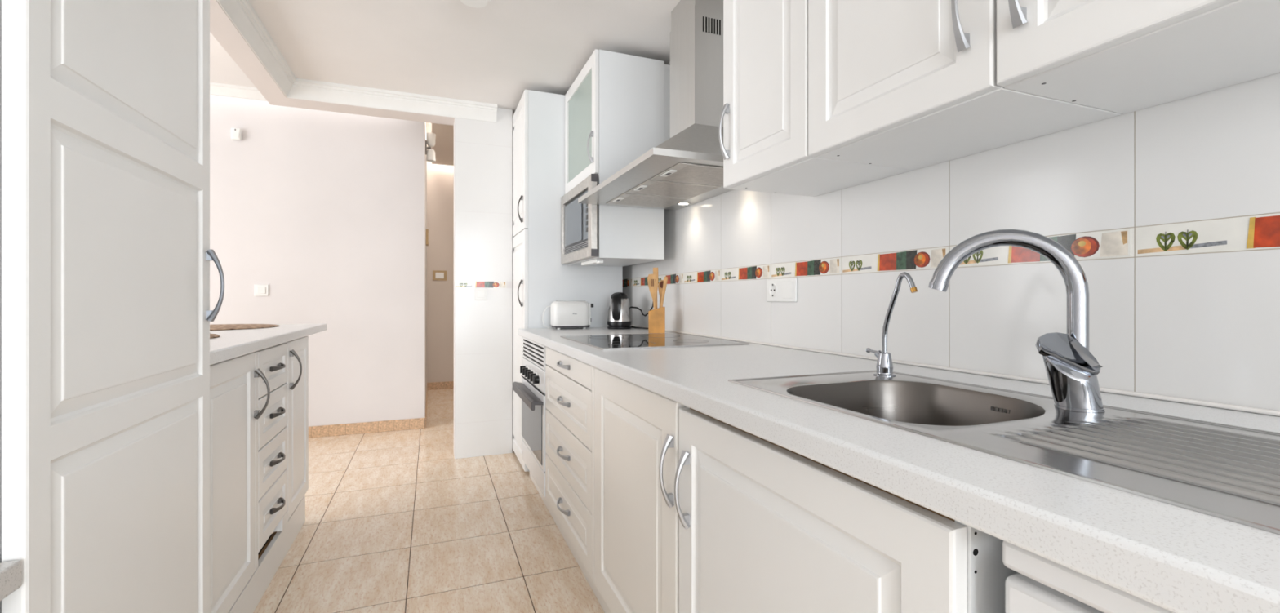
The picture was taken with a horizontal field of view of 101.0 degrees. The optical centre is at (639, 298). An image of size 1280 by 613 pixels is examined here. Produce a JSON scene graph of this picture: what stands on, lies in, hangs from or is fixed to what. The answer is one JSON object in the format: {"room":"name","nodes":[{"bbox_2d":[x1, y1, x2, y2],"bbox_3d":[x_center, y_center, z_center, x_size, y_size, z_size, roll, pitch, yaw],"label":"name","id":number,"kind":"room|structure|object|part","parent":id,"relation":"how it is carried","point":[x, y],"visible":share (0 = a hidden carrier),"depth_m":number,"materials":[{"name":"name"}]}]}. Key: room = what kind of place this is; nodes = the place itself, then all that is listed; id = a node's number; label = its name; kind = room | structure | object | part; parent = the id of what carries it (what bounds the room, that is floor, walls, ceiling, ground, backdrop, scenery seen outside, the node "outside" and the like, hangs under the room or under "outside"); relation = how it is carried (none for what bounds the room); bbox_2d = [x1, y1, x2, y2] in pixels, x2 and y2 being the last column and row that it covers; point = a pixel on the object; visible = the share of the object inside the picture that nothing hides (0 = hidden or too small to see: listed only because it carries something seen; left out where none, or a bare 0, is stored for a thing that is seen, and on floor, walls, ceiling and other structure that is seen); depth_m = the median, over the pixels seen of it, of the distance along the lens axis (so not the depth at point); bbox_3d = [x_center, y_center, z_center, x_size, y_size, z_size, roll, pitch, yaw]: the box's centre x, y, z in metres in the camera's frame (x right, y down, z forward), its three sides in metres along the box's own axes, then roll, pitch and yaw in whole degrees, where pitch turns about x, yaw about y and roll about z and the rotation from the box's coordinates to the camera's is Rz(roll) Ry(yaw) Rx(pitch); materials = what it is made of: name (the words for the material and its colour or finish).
{"room":"kitchen","nodes":[
{"label":"kitchen","id":0,"kind":"room"},
{"bbox_2d":[209,31,255,87],"bbox_3d":[-3.038,-1.476,1.988,2.410,0.060,2.730,0,0,-22],"label":"ceiling","id":1,"kind":"structure","parent":0,"point":[223,68],"depth_m":3.33,"materials":[{"name":"paint"}]},
{"bbox_2d":[209,94,425,427],"bbox_3d":[-3.229,-0.351,3.617,3.250,2.750,0.100,0,0,-22],"label":"wall","id":2,"kind":"structure","parent":0,"point":[325,210],"depth_m":3.93,"materials":[{"name":"paint"}]},
{"bbox_2d":[231,128,241,140],"bbox_3d":[-2.831,-1.153,3.700,0.058,0.080,0.037,0,0,-22],"label":"sensor","id":3,"kind":"object","parent":2,"relation":"attached to","point":[236,133],"visible":1,"depth_m":3.69,"materials":[{"name":"white plastic"}]},
{"bbox_2d":[209,81,267,101],"bbox_3d":[-3.144,-1.415,3.443,3.280,0.072,0.055,0,0,-22],"label":"trim","id":4,"kind":"structure","parent":2,"relation":"attached to","point":[215,88],"depth_m":3.59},
{"bbox_2d":[254,284,268,296],"bbox_3d":[-2.702,-0.059,3.765,0.084,0.081,0.011,0,0,-22],"label":"light switch","id":5,"kind":"object","parent":2,"relation":"attached to","point":[260,290],"visible":1,"depth_m":3.76,"materials":[{"name":"white plastic"}]},
{"bbox_2d":[308,417,424,438],"bbox_3d":[-3.209,0.983,3.565,3.250,0.082,0.012,0,0,-22],"label":"baseboard","id":6,"kind":"structure","parent":2,"relation":"attached to","point":[418,423],"depth_m":4.00,"materials":[{"name":"tile"}]},
{"bbox_2d":[425,122,426,403],"bbox_3d":[-2.113,-0.351,5.079,0.100,2.750,1.800,0,0,-22],"label":"wall","id":7,"kind":"structure","parent":0,"point":[425,122],"depth_m":4.75,"materials":[{"name":"paint"}]},
{"bbox_2d":[425,382,427,427],"bbox_3d":[-2.038,0.983,5.038,0.010,0.082,1.828,0,0,-22],"label":"baseboard","id":8,"kind":"structure","parent":7,"relation":"attached to","point":[427,383],"depth_m":4.65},
{"bbox_2d":[426,229,428,245],"bbox_3d":[-1.978,-0.566,4.907,0.024,0.140,0.140,0,0,-22],"label":"intercom","id":9,"kind":"object","parent":7,"relation":"attached to","point":[427,230],"visible":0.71,"depth_m":4.84,"materials":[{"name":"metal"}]},
{"bbox_2d":[425,132,435,161],"bbox_3d":[-1.789,-1.291,4.508,0.082,0.230,0.100,0,0,-22],"label":"wall lamp","id":10,"kind":"object","parent":7,"relation":"attached to","point":[431,137],"visible":1,"depth_m":4.48,"materials":[{"name":"metal"}]},
{"bbox_2d":[253,388,604,612],"bbox_3d":[-1.580,1.074,1.096,4.666,0.100,9.800,0,0,-22],"label":"floor","id":11,"kind":"structure","parent":0,"point":[394,522],"depth_m":2.27,"materials":[{"name":"tile"}]},
{"bbox_2d":[0,0,224,612],"bbox_3d":[-1.193,-0.093,0.887,0.633,2.235,0.627,0,0,-22],"label":"tall cabinet","id":12,"kind":"object","parent":11,"relation":"on","point":[106,254],"visible":1,"depth_m":0.86,"materials":[{"name":"paint"}]},
{"bbox_3d":[-1.022,-0.031,1.270,0.034,0.173,0.022,0,0,-22],"label":"handle","id":13,"kind":"part","parent":12,"relation":"part of","materials":[{"name":"metal"}]},
{"bbox_2d":[209,351,270,612],"bbox_3d":[-1.412,0.528,1.413,0.611,0.722,0.486,0,0,-22],"label":"base cabinet","id":14,"kind":"object","parent":11,"relation":"on","point":[234,415],"visible":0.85,"depth_m":1.51,"materials":[{"name":"paint"}]},
{"bbox_3d":[-1.222,0.308,1.706,0.041,0.162,0.019,0,0,-22],"label":"handle","id":15,"kind":"part","parent":14,"relation":"part of","materials":[{"name":"silver metal"}]},
{"bbox_2d":[209,323,327,364],"bbox_3d":[-1.639,0.148,1.898,0.645,0.034,1.565,0,0,-22],"label":"countertop","id":16,"kind":"structure","parent":14,"relation":"on","point":[231,344],"depth_m":1.80,"materials":[{"name":"stone"}]},
{"bbox_2d":[209,333,220,338],"bbox_3d":[-1.559,0.128,1.688,0.330,0.006,0.420,0,0,-22],"label":"placemat","id":17,"kind":"object","parent":16,"relation":"on","point":[211,335],"visible":0.09,"depth_m":1.76,"materials":[{"name":"brown wicker"}]},
{"bbox_2d":[209,324,279,330],"bbox_3d":[-1.897,0.128,2.339,0.490,0.006,0.500,0,0,-22],"label":"placemat","id":18,"kind":"object","parent":16,"relation":"on","point":[217,326],"visible":0.55,"depth_m":2.34,"materials":[{"name":"brown wicker"}]},
{"bbox_2d":[228,495,305,612],"bbox_3d":[-1.319,0.964,1.847,0.017,0.120,1.225,0,0,-22],"label":"plinth","id":19,"kind":"object","parent":11,"relation":"on","point":[271,559],"visible":0.8,"depth_m":1.89,"materials":[{"name":"paint"}]},
{"bbox_2d":[256,342,288,559],"bbox_3d":[-1.577,0.586,1.816,0.600,0.837,0.379,0,0,-22],"label":"base cabinet","id":20,"kind":"object","parent":11,"relation":"on","point":[273,513],"visible":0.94,"depth_m":1.89,"materials":[{"name":"paint"}]},
{"bbox_3d":[-1.359,0.958,1.902,0.013,0.092,0.379,0,0,-22],"label":"board","id":21,"kind":"part","parent":20,"relation":"part of","materials":[{"name":"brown wood"}]},
{"bbox_3d":[-1.335,0.254,1.911,0.020,0.156,0.376,0,0,-22],"label":"drawer","id":22,"kind":"part","parent":20,"relation":"part of","materials":[{"name":"paint"}]},
{"bbox_3d":[-1.335,0.757,1.911,0.020,0.167,0.376,0,0,-22],"label":"drawer","id":23,"kind":"part","parent":20,"relation":"part of","materials":[{"name":"paint"}]},
{"bbox_3d":[-1.335,0.589,1.911,0.020,0.163,0.376,0,0,-22],"label":"drawer","id":24,"kind":"part","parent":20,"relation":"part of","materials":[{"name":"paint"}]},
{"bbox_3d":[-1.335,0.419,1.911,0.020,0.167,0.376,0,0,-22],"label":"drawer","id":25,"kind":"part","parent":20,"relation":"part of","materials":[{"name":"paint"}]},
{"bbox_3d":[-1.312,0.753,1.920,0.031,0.019,0.126,0,0,-22],"label":"handle","id":26,"kind":"part","parent":20,"relation":"part of","materials":[{"name":"silver metal"}]},
{"bbox_3d":[-1.312,0.585,1.920,0.031,0.019,0.126,0,0,-22],"label":"handle","id":27,"kind":"part","parent":20,"relation":"part of","materials":[{"name":"silver metal"}]},
{"bbox_3d":[-1.312,0.415,1.920,0.031,0.019,0.126,0,0,-22],"label":"handle","id":28,"kind":"part","parent":20,"relation":"part of","materials":[{"name":"silver metal"}]},
{"bbox_3d":[-1.312,0.250,1.920,0.031,0.019,0.126,0,0,-22],"label":"handle","id":29,"kind":"part","parent":20,"relation":"part of","materials":[{"name":"grey metal"}]},
{"bbox_2d":[284,336,308,519],"bbox_3d":[-1.711,0.528,2.171,0.611,0.722,0.373,0,0,-22],"label":"base cabinet","id":30,"kind":"object","parent":11,"relation":"on","point":[297,382],"visible":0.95,"depth_m":2.25,"materials":[{"name":"paint"}]},
{"bbox_3d":[-1.389,0.287,2.131,0.041,0.162,0.019,0,0,-22],"label":"handle","id":31,"kind":"part","parent":30,"relation":"part of","materials":[{"name":"grey metal"}]},
{"bbox_2d":[512,337,546,497],"bbox_3d":[-0.288,0.571,2.830,0.697,0.706,0.640,0,0,-22],"label":"oven","id":32,"kind":"object","parent":11,"relation":"on","point":[531,390],"visible":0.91,"depth_m":2.63,"materials":[{"name":"white metal"}]},
{"bbox_3d":[-0.582,0.492,2.701,0.056,0.046,0.605,0,0,-22],"label":"handle","id":33,"kind":"part","parent":32,"relation":"part of","materials":[{"name":"grey plastic"}]},
{"bbox_3d":[-0.551,0.861,2.726,0.016,0.110,0.640,0,0,-22],"label":"warming drawer","id":34,"kind":"part","parent":32,"relation":"part of","materials":[{"name":"white metal"}]},
{"bbox_3d":[-0.551,0.388,2.726,0.016,0.103,0.640,0,0,-22],"label":"control panel","id":35,"kind":"part","parent":32,"relation":"part of","materials":[{"name":"white metal"}]},
{"bbox_3d":[-0.552,0.624,2.726,0.018,0.350,0.640,0,0,-22],"label":"door","id":36,"kind":"part","parent":32,"relation":"part of","materials":[{"name":"white metal"}]},
{"bbox_3d":[-0.439,0.276,2.437,0.008,0.116,0.020,0,0,-22],"label":"frame","id":37,"kind":"part","parent":32,"relation":"part of","materials":[{"name":"white metal"}]},
{"bbox_2d":[512,89,622,471],"bbox_3d":[-0.519,-0.092,3.450,0.631,2.233,0.640,0,0,-22],"label":"tall cabinet","id":38,"kind":"object","parent":11,"relation":"on","point":[540,279],"visible":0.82,"depth_m":3.11,"materials":[{"name":"wood"}]},
{"bbox_3d":[-0.776,-0.808,3.350,0.020,0.800,0.639,0,0,-22],"label":"door","id":39,"kind":"part","parent":38,"relation":"part of","materials":[{"name":"paint"}]},
{"bbox_3d":[-0.703,-0.526,3.098,0.031,0.160,0.019,0,0,-22],"label":"handle","id":40,"kind":"part","parent":38,"relation":"part of","materials":[{"name":"grey metal"}]},
{"bbox_3d":[-0.776,0.299,3.350,0.020,1.405,0.639,0,0,-22],"label":"door","id":41,"kind":"part","parent":38,"relation":"part of","materials":[{"name":"paint"}]},
{"bbox_3d":[-0.703,-0.031,3.098,0.031,0.160,0.019,0,0,-22],"label":"handle","id":42,"kind":"part","parent":38,"relation":"part of","materials":[{"name":"grey metal"}]},
{"bbox_2d":[545,346,595,582],"bbox_3d":[0.004,0.570,2.175,0.695,0.708,0.780,0,0,-22],"label":"base cabinet","id":43,"kind":"object","parent":11,"relation":"on","point":[569,381],"visible":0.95,"depth_m":1.97,"materials":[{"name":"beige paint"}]},
{"bbox_3d":[-0.304,0.811,2.051,0.031,0.019,0.155,0,0,-22],"label":"handle","id":44,"kind":"part","parent":43,"relation":"part of","materials":[{"name":"metal"}]},
{"bbox_3d":[-0.304,0.604,2.051,0.031,0.019,0.155,0,0,-22],"label":"handle","id":45,"kind":"part","parent":43,"relation":"part of","materials":[{"name":"metal"}]},
{"bbox_3d":[-0.304,0.402,2.051,0.031,0.019,0.155,0,0,-22],"label":"handle","id":46,"kind":"part","parent":43,"relation":"part of","materials":[{"name":"metal"}]},
{"bbox_3d":[-0.304,0.260,2.051,0.031,0.019,0.155,0,0,-22],"label":"handle","id":47,"kind":"part","parent":43,"relation":"part of","materials":[{"name":"metal"}]},
{"bbox_3d":[-0.287,0.813,2.075,0.020,0.206,0.750,0,0,-22],"label":"drawer","id":48,"kind":"part","parent":43,"relation":"part of","materials":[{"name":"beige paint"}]},
{"bbox_3d":[-0.287,0.606,2.075,0.020,0.200,0.750,0,0,-22],"label":"drawer","id":49,"kind":"part","parent":43,"relation":"part of","materials":[{"name":"beige paint"}]},
{"bbox_3d":[-0.287,0.404,2.075,0.020,0.196,0.750,0,0,-22],"label":"drawer","id":50,"kind":"part","parent":43,"relation":"part of","materials":[{"name":"beige paint"}]},
{"bbox_3d":[-0.287,0.262,2.075,0.020,0.080,0.750,0,0,-22],"label":"drawer","id":51,"kind":"part","parent":43,"relation":"part of","materials":[{"name":"beige paint"}]},
{"bbox_2d":[529,472,611,612],"bbox_3d":[-0.136,0.975,1.792,0.016,0.099,2.688,0,0,-22],"label":"plinth","id":52,"kind":"object","parent":11,"relation":"on","point":[594,588],"visible":0.39,"depth_m":2.06,"materials":[{"name":"beige paint"}]},
{"bbox_2d":[594,368,685,612],"bbox_3d":[0.260,0.570,1.525,0.695,0.708,0.614,0,0,-22],"label":"base cabinet","id":53,"kind":"object","parent":11,"relation":"on","point":[637,428],"visible":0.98,"depth_m":1.36,"materials":[{"name":"beige paint"}]},
{"bbox_3d":[0.057,0.372,1.136,0.031,0.155,0.019,0,0,-22],"label":"handle","id":54,"kind":"part","parent":53,"relation":"part of","materials":[{"name":"metal"}]},
{"bbox_2d":[518,326,1279,612],"bbox_3d":[0.320,0.194,1.405,0.703,0.039,3.778,0,0,-22],"label":"countertop","id":55,"kind":"structure","parent":53,"relation":"on","point":[1172,558],"depth_m":0.53,"materials":[{"name":"stone"}]},
{"bbox_2d":[542,301,593,328],"bbox_3d":[-0.412,0.094,3.038,0.282,0.160,0.137,0,0,-22],"label":"toaster","id":56,"kind":"object","parent":55,"relation":"on","point":[563,314],"visible":1,"depth_m":2.98,"materials":[{"name":"white plastic"}]},
{"bbox_3d":[-0.524,0.107,3.042,0.077,0.131,0.022,0,0,-29],"label":"power cord","id":57,"kind":"part","parent":56,"relation":"part of","materials":[{"name":"white plastic"}]},
{"bbox_3d":[-0.304,0.091,3.081,0.009,0.125,0.095,0,0,-22],"label":"panel","id":58,"kind":"part","parent":56,"relation":"part of","materials":[{"name":"white plastic"}]},
{"bbox_2d":[607,292,648,329],"bbox_3d":[-0.042,0.070,2.990,0.308,0.209,0.170,0,0,16],"label":"electric kettle","id":59,"kind":"object","parent":55,"relation":"on","point":[619,314],"visible":0.97,"depth_m":2.97,"materials":[{"name":"silver metal"}]},
{"bbox_3d":[-0.126,0.047,2.966,0.054,0.151,0.076,0,0,12],"label":"handle","id":60,"kind":"part","parent":59,"relation":"part of","materials":[{"name":"black plastic"}]},
{"bbox_3d":[-0.118,-0.018,3.028,0.100,0.033,0.100,0,0,-22],"label":"lid","id":61,"kind":"part","parent":59,"relation":"part of","materials":[{"name":"black plastic"}]},
{"bbox_3d":[0.022,0.157,2.959,0.034,0.032,0.216,0,0,-40],"label":"power cord","id":62,"kind":"part","parent":59,"relation":"part of","materials":[{"name":"rubber"}]},
{"bbox_2d":[560,333,749,350],"bbox_3d":[0.027,0.171,2.172,0.573,0.006,0.638,0,0,-22],"label":"cooktop","id":63,"kind":"object","parent":55,"relation":"in","point":[655,340],"visible":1,"depth_m":2.06,"materials":[{"name":"black glass"}]},
{"bbox_2d":[648,306,665,333],"bbox_3d":[0.084,0.107,2.646,0.082,0.132,0.082,0,0,2],"label":"utensil holder","id":64,"kind":"object","parent":55,"relation":"on","point":[656,317],"visible":0.96,"depth_m":2.60,"materials":[{"name":"brown wood"}]},
{"bbox_2d":[647,273,657,309],"bbox_3d":[0.064,0.018,2.634,0.054,0.284,0.013,0,0,-3],"label":"slotted turner","id":65,"kind":"object","parent":64,"relation":"in","point":[652,279],"visible":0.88,"depth_m":2.63,"materials":[{"name":"brown wood"}]},
{"bbox_2d":[653,267,657,308],"bbox_3d":[0.079,0.002,2.663,0.027,0.316,0.011,0,0,10],"label":"wooden spatula","id":66,"kind":"object","parent":64,"relation":"in","point":[655,269],"visible":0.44,"depth_m":2.66,"materials":[{"name":"brown wood"}]},
{"bbox_2d":[657,280,663,306],"bbox_3d":[0.108,0.034,2.655,0.045,0.254,0.021,0,0,-22],"label":"wooden spoon","id":67,"kind":"object","parent":64,"relation":"in","point":[661,282],"visible":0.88,"depth_m":2.65,"materials":[{"name":"brown wood"}]},
{"bbox_2d":[659,276,667,307],"bbox_3d":[0.110,0.026,2.639,0.058,0.271,0.009,0,0,-6],"label":"wooden stick","id":68,"kind":"object","parent":64,"relation":"in","point":[665,279],"visible":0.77,"depth_m":2.64,"materials":[{"name":"brown wood"}]},
{"bbox_2d":[866,271,917,377],"bbox_3d":[0.555,0.058,1.164,0.045,0.230,0.130,0,0,-22],"label":"filter faucet","id":69,"kind":"object","parent":55,"relation":"on","point":[884,366],"visible":1,"depth_m":1.17,"materials":[{"name":"silver metal"}]},
{"bbox_3d":[0.535,0.127,1.201,0.017,0.025,0.047,0,0,-33],"label":"handle","id":70,"kind":"part","parent":69,"relation":"part of","materials":[{"name":"silver metal"}]},
{"bbox_3d":[0.562,0.035,1.147,0.011,0.185,0.087,0,0,-22],"label":"spout","id":71,"kind":"part","parent":69,"relation":"part of","materials":[{"name":"silver metal"}]},
{"bbox_2d":[728,369,1279,534],"bbox_3d":[0.571,0.248,0.712,0.425,0.162,1.025,0,0,-22],"label":"sink","id":72,"kind":"object","parent":55,"relation":"in","point":[1227,472],"visible":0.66,"depth_m":0.65,"materials":[{"name":"silver metal"}]},
{"bbox_2d":[786,380,1045,426],"bbox_3d":[0.474,0.252,0.922,0.347,0.154,0.357,0,0,-22],"label":"basin","id":73,"kind":"object","parent":72,"relation":"in","point":[900,402],"depth_m":1.06,"materials":[{"name":"silver metal"}]},
{"bbox_2d":[928,229,1105,413],"bbox_3d":[0.613,0.027,0.875,0.240,0.291,0.091,0,0,32],"label":"kitchen faucet","id":74,"kind":"object","parent":55,"relation":"on","point":[1072,371],"visible":1,"depth_m":0.84,"materials":[{"name":"silver metal"}]},
{"bbox_3d":[0.625,-0.008,0.904,0.222,0.222,0.028,0,0,32],"label":"spout","id":75,"kind":"part","parent":74,"relation":"part of","materials":[{"name":"silver metal"}]},
{"bbox_3d":[0.670,0.085,0.831,0.080,0.061,0.055,0,0,30],"label":"lever","id":76,"kind":"part","parent":74,"relation":"part of","materials":[{"name":"silver metal"}]},
{"bbox_2d":[674,406,1017,612],"bbox_3d":[0.492,0.570,0.939,0.695,0.708,0.642,0,0,-22],"label":"base cabinet","id":77,"kind":"object","parent":11,"relation":"on","point":[766,526],"visible":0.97,"depth_m":0.74,"materials":[{"name":"wood"}]},
{"bbox_3d":[0.085,0.387,1.066,0.031,0.155,0.019,0,0,-22],"label":"handle","id":78,"kind":"part","parent":77,"relation":"part of","materials":[{"name":"metal"}]},
{"bbox_3d":[0.225,0.237,0.834,0.020,0.043,0.606,0,0,-22],"label":"rail","id":79,"kind":"part","parent":77,"relation":"part of","materials":[{"name":"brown wood"}]},
{"bbox_3d":[0.630,0.570,0.658,0.644,0.708,0.018,0,0,-22],"label":"panel","id":80,"kind":"part","parent":77,"relation":"part of","materials":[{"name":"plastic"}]},
{"bbox_2d":[1002,541,1173,612],"bbox_3d":[0.739,0.623,0.334,0.640,0.803,0.598,0,0,-22],"label":"dishwasher","id":81,"kind":"object","parent":11,"relation":"on","point":[1041,584],"visible":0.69,"depth_m":0.45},
{"bbox_3d":[0.464,0.612,0.225,0.029,0.704,0.598,0,0,-22],"label":"door","id":82,"kind":"part","parent":81,"relation":"part of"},
{"bbox_3d":[-0.890,0.702,0.048,0.580,0.644,1.144,0,0,-22],"label":"cabinet","id":83,"kind":"object","parent":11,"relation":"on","visible":0},
{"bbox_2d":[0,560,22,601],"bbox_3d":[-0.890,0.361,0.049,0.620,0.036,1.144,0,0,-22],"label":"countertop","id":84,"kind":"structure","parent":83,"relation":"on","point":[11,572],"depth_m":0.68,"materials":[{"name":"grey stone"}]},
{"bbox_2d":[426,122,431,150],"bbox_3d":[-1.404,-1.691,4.939,1.316,0.070,2.780,0,0,-22],"label":"ceiling","id":85,"kind":"structure","parent":0,"point":[428,125],"depth_m":5.14,"materials":[{"name":"paint"}]},
{"bbox_2d":[426,150,453,382],"bbox_3d":[-1.882,-0.351,6.149,1.316,2.750,0.100,0,0,-22],"label":"wall","id":86,"kind":"structure","parent":0,"point":[440,178],"depth_m":5.95,"materials":[{"name":"paint"}]},
{"bbox_2d":[432,270,446,280],"bbox_3d":[-2.256,-0.258,5.941,0.148,0.110,0.011,0,0,-22],"label":"light switch","id":87,"kind":"object","parent":86,"relation":"attached to","point":[437,275],"visible":1,"depth_m":5.94,"materials":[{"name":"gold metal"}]},
{"bbox_2d":[427,381,453,390],"bbox_3d":[-1.815,0.983,6.115,1.216,0.082,0.012,0,0,-22],"label":"baseboard","id":88,"kind":"structure","parent":86,"relation":"attached to","point":[448,384],"depth_m":5.94,"materials":[{"name":"beige tile"}]},
{"bbox_2d":[431,123,453,165],"bbox_3d":[-1.283,-1.506,4.837,1.166,0.060,2.500,0,0,-22],"label":"ceiling","id":89,"kind":"structure","parent":0,"point":[443,148],"depth_m":5.04,"materials":[{"name":"paint"}]},
{"bbox_2d":[248,0,680,115],"bbox_3d":[0.033,-1.488,0.293,2.056,0.475,6.920,0,0,-22],"label":"ceiling","id":90,"kind":"structure","parent":0,"point":[494,52],"depth_m":2.55,"materials":[{"name":"paint"}]},
{"bbox_2d":[216,0,296,97],"bbox_3d":[-0.759,-1.202,-0.106,0.060,0.098,6.760,0,0,-22],"label":"trim","id":91,"kind":"structure","parent":90,"relation":"attached to","point":[242,14],"depth_m":2.45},
{"bbox_2d":[209,0,454,125],"bbox_3d":[-1.322,-1.201,2.322,1.026,0.100,2.150,0,0,-22],"label":"ceiling beam","id":92,"kind":"structure","parent":90,"relation":"attached to","point":[221,27],"depth_m":2.82,"materials":[{"name":"paint"}]},
{"bbox_2d":[287,78,497,122],"bbox_3d":[-1.474,-1.202,3.213,1.169,0.098,0.060,0,0,-22],"label":"trim","id":93,"kind":"structure","parent":90,"relation":"attached to","point":[303,89],"depth_m":3.20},
{"bbox_2d":[460,0,491,7],"bbox_3d":[-0.560,-1.198,1.827,0.160,0.104,0.710,0,0,-22],"label":"ceiling lamp","id":94,"kind":"object","parent":90,"relation":"attached to","point":[473,3],"visible":1,"depth_m":2.04,"materials":[{"name":"white plastic"}]},
{"bbox_2d":[453,107,512,458],"bbox_3d":[-1.042,-0.114,3.501,0.361,2.275,0.161,0,0,-22],"label":"wall pillar","id":95,"kind":"structure","parent":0,"point":[483,149],"depth_m":3.43,"materials":[{"name":"paint"}]},
{"bbox_2d":[474,288,486,299],"bbox_3d":[-1.030,-0.028,3.414,0.075,0.076,0.011,0,0,-22],"label":"light switch","id":96,"kind":"object","parent":95,"relation":"attached to","point":[479,293],"visible":1,"depth_m":3.41,"materials":[{"name":"white plastic"}]},
{"bbox_2d":[622,61,1279,417],"bbox_3d":[0.557,-0.351,1.940,0.131,2.750,9.800,0,0,-22],"label":"wall","id":97,"kind":"structure","parent":0,"point":[1169,212],"depth_m":1.09,"materials":[{"name":"tile"}]},
{"bbox_2d":[564,48,670,266],"bbox_3d":[-0.146,-0.703,2.913,0.460,1.010,0.626,0,0,-22],"label":"upper cabinet","id":98,"kind":"object","parent":97,"relation":"attached to","point":[617,108],"visible":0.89,"depth_m":2.63,"materials":[{"name":"wood"}]},
{"bbox_2d":[560,173,598,264],"bbox_3d":[-0.207,-0.400,2.880,0.309,0.396,0.638,0,0,-22],"label":"microwave","id":99,"kind":"object","parent":98,"relation":"in","point":[579,221],"visible":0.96,"depth_m":2.77,"materials":[{"name":"metal"}]},
{"bbox_3d":[-0.332,-0.400,2.842,0.022,0.296,0.531,0,0,-22],"label":"door","id":100,"kind":"part","parent":99,"relation":"part of","materials":[{"name":"black plastic"}]},
{"bbox_3d":[-0.269,-0.417,2.649,0.004,0.241,0.105,0,0,-22],"label":"control panel","id":101,"kind":"part","parent":99,"relation":"part of","materials":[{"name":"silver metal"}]},
{"bbox_3d":[-0.322,-0.907,2.844,0.004,0.484,0.512,0,0,-22],"label":"pane","id":102,"kind":"part","parent":98,"relation":"part of","materials":[{"name":"clear glass"}]},
{"bbox_3d":[-0.322,-0.907,2.843,0.019,0.598,0.624,0,0,-22],"label":"door","id":103,"kind":"part","parent":98,"relation":"part of","materials":[{"name":"paint"}]},
{"bbox_3d":[-0.242,-0.741,2.575,0.031,0.155,0.019,0,0,-22],"label":"handle","id":104,"kind":"part","parent":98,"relation":"part of","materials":[{"name":"metal"}]},
{"bbox_2d":[581,258,603,266],"bbox_3d":[-0.246,-0.186,2.747,0.040,0.024,0.310,0,0,-22],"label":"light","id":105,"kind":"object","parent":98,"relation":"attached to","point":[595,261],"visible":1,"depth_m":2.69,"materials":[{"name":"white plastic"}]},
{"bbox_2d":[568,256,661,266],"bbox_3d":[-0.152,-0.207,2.910,0.345,0.018,0.590,0,0,-22],"label":"shelf","id":106,"kind":"object","parent":98,"relation":"attached to","point":[607,260],"depth_m":2.78,"materials":[{"name":"wood"}]},
{"bbox_3d":[-0.041,-0.703,2.628,0.345,1.010,0.018,0,0,-22],"label":"panel","id":107,"kind":"part","parent":98,"relation":"part of","materials":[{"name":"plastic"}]},
{"bbox_2d":[630,302,653,316],"bbox_3d":[0.004,0.055,3.017,0.228,0.095,0.028,0,0,45],"label":"power cable","id":108,"kind":"object","parent":97,"relation":"attached to","point":[652,302],"visible":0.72,"depth_m":3.02,"materials":[{"name":"rubber"}]},
{"bbox_2d":[577,0,733,209],"bbox_3d":[0.116,-0.845,2.170,0.519,0.810,0.912,0,0,-22],"label":"range hood","id":109,"kind":"object","parent":97,"relation":"attached to","point":[685,170],"visible":0.87,"depth_m":2.11,"materials":[{"name":"silver metal"}]},
{"bbox_2d":[676,201,690,204],"bbox_3d":[0.205,-0.448,2.489,0.067,0.004,0.067,0,0,-31],"label":"lamp","id":110,"kind":"object","parent":109,"relation":"attached to","point":[677,202],"depth_m":2.48,"materials":[{"name":"beige"}]},
{"bbox_2d":[766,277,797,302],"bbox_3d":[0.504,-0.030,1.884,0.011,0.084,0.170,0,0,-22],"label":"wall socket","id":111,"kind":"object","parent":97,"relation":"attached to","point":[778,290],"visible":1,"depth_m":1.87,"materials":[{"name":"white plastic"}]},
{"bbox_2d":[718,0,912,196],"bbox_3d":[0.467,-0.774,1.480,0.373,0.884,0.385,0,0,-22],"label":"upper cabinet","id":112,"kind":"object","parent":97,"relation":"attached to","point":[764,148],"visible":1,"depth_m":1.42,"materials":[{"name":"paint"}]},
{"bbox_3d":[0.249,-0.496,1.566,0.031,0.165,0.019,0,0,-22],"label":"handle","id":113,"kind":"part","parent":112,"relation":"part of","materials":[{"name":"metal"}]},
{"bbox_3d":[0.331,-0.775,1.426,0.020,0.881,0.382,0,0,-22],"label":"door","id":114,"kind":"part","parent":112,"relation":"part of","materials":[{"name":"paint"}]},
{"bbox_2d":[631,324,1279,416],"bbox_3d":[0.642,0.170,1.532,0.011,0.008,3.778,0,0,-22],"label":"trim","id":115,"kind":"structure","parent":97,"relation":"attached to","point":[1246,409],"depth_m":1.09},
{"bbox_2d":[808,0,1121,169],"bbox_3d":[0.620,-0.774,1.093,0.373,0.884,0.442,0,0,-22],"label":"upper cabinet","id":116,"kind":"object","parent":97,"relation":"attached to","point":[907,84],"visible":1,"depth_m":1.03,"materials":[{"name":"paint"}]},
{"bbox_3d":[0.484,-0.775,1.039,0.020,0.881,0.439,0,0,-22],"label":"door","id":117,"kind":"part","parent":116,"relation":"part of","materials":[{"name":"paint"}]},
{"bbox_3d":[0.525,-0.491,0.867,0.031,0.165,0.019,0,0,-22],"label":"handle","id":118,"kind":"part","parent":116,"relation":"part of","materials":[{"name":"metal"}]},
{"bbox_2d":[996,0,1279,113],"bbox_3d":[0.783,-0.774,0.680,0.373,0.884,0.442,0,0,-22],"label":"upper cabinet","id":119,"kind":"object","parent":97,"relation":"attached to","point":[1122,56],"visible":1,"depth_m":0.74,"materials":[{"name":"paint"}]},
{"bbox_3d":[0.558,-0.488,0.784,0.031,0.165,0.019,0,0,-22],"label":"handle","id":120,"kind":"part","parent":119,"relation":"part of","materials":[{"name":"metal"}]},
{"bbox_3d":[0.647,-0.775,0.626,0.020,0.881,0.439,0,0,-22],"label":"door","id":121,"kind":"part","parent":119,"relation":"part of","materials":[{"name":"paint"}]}
]}

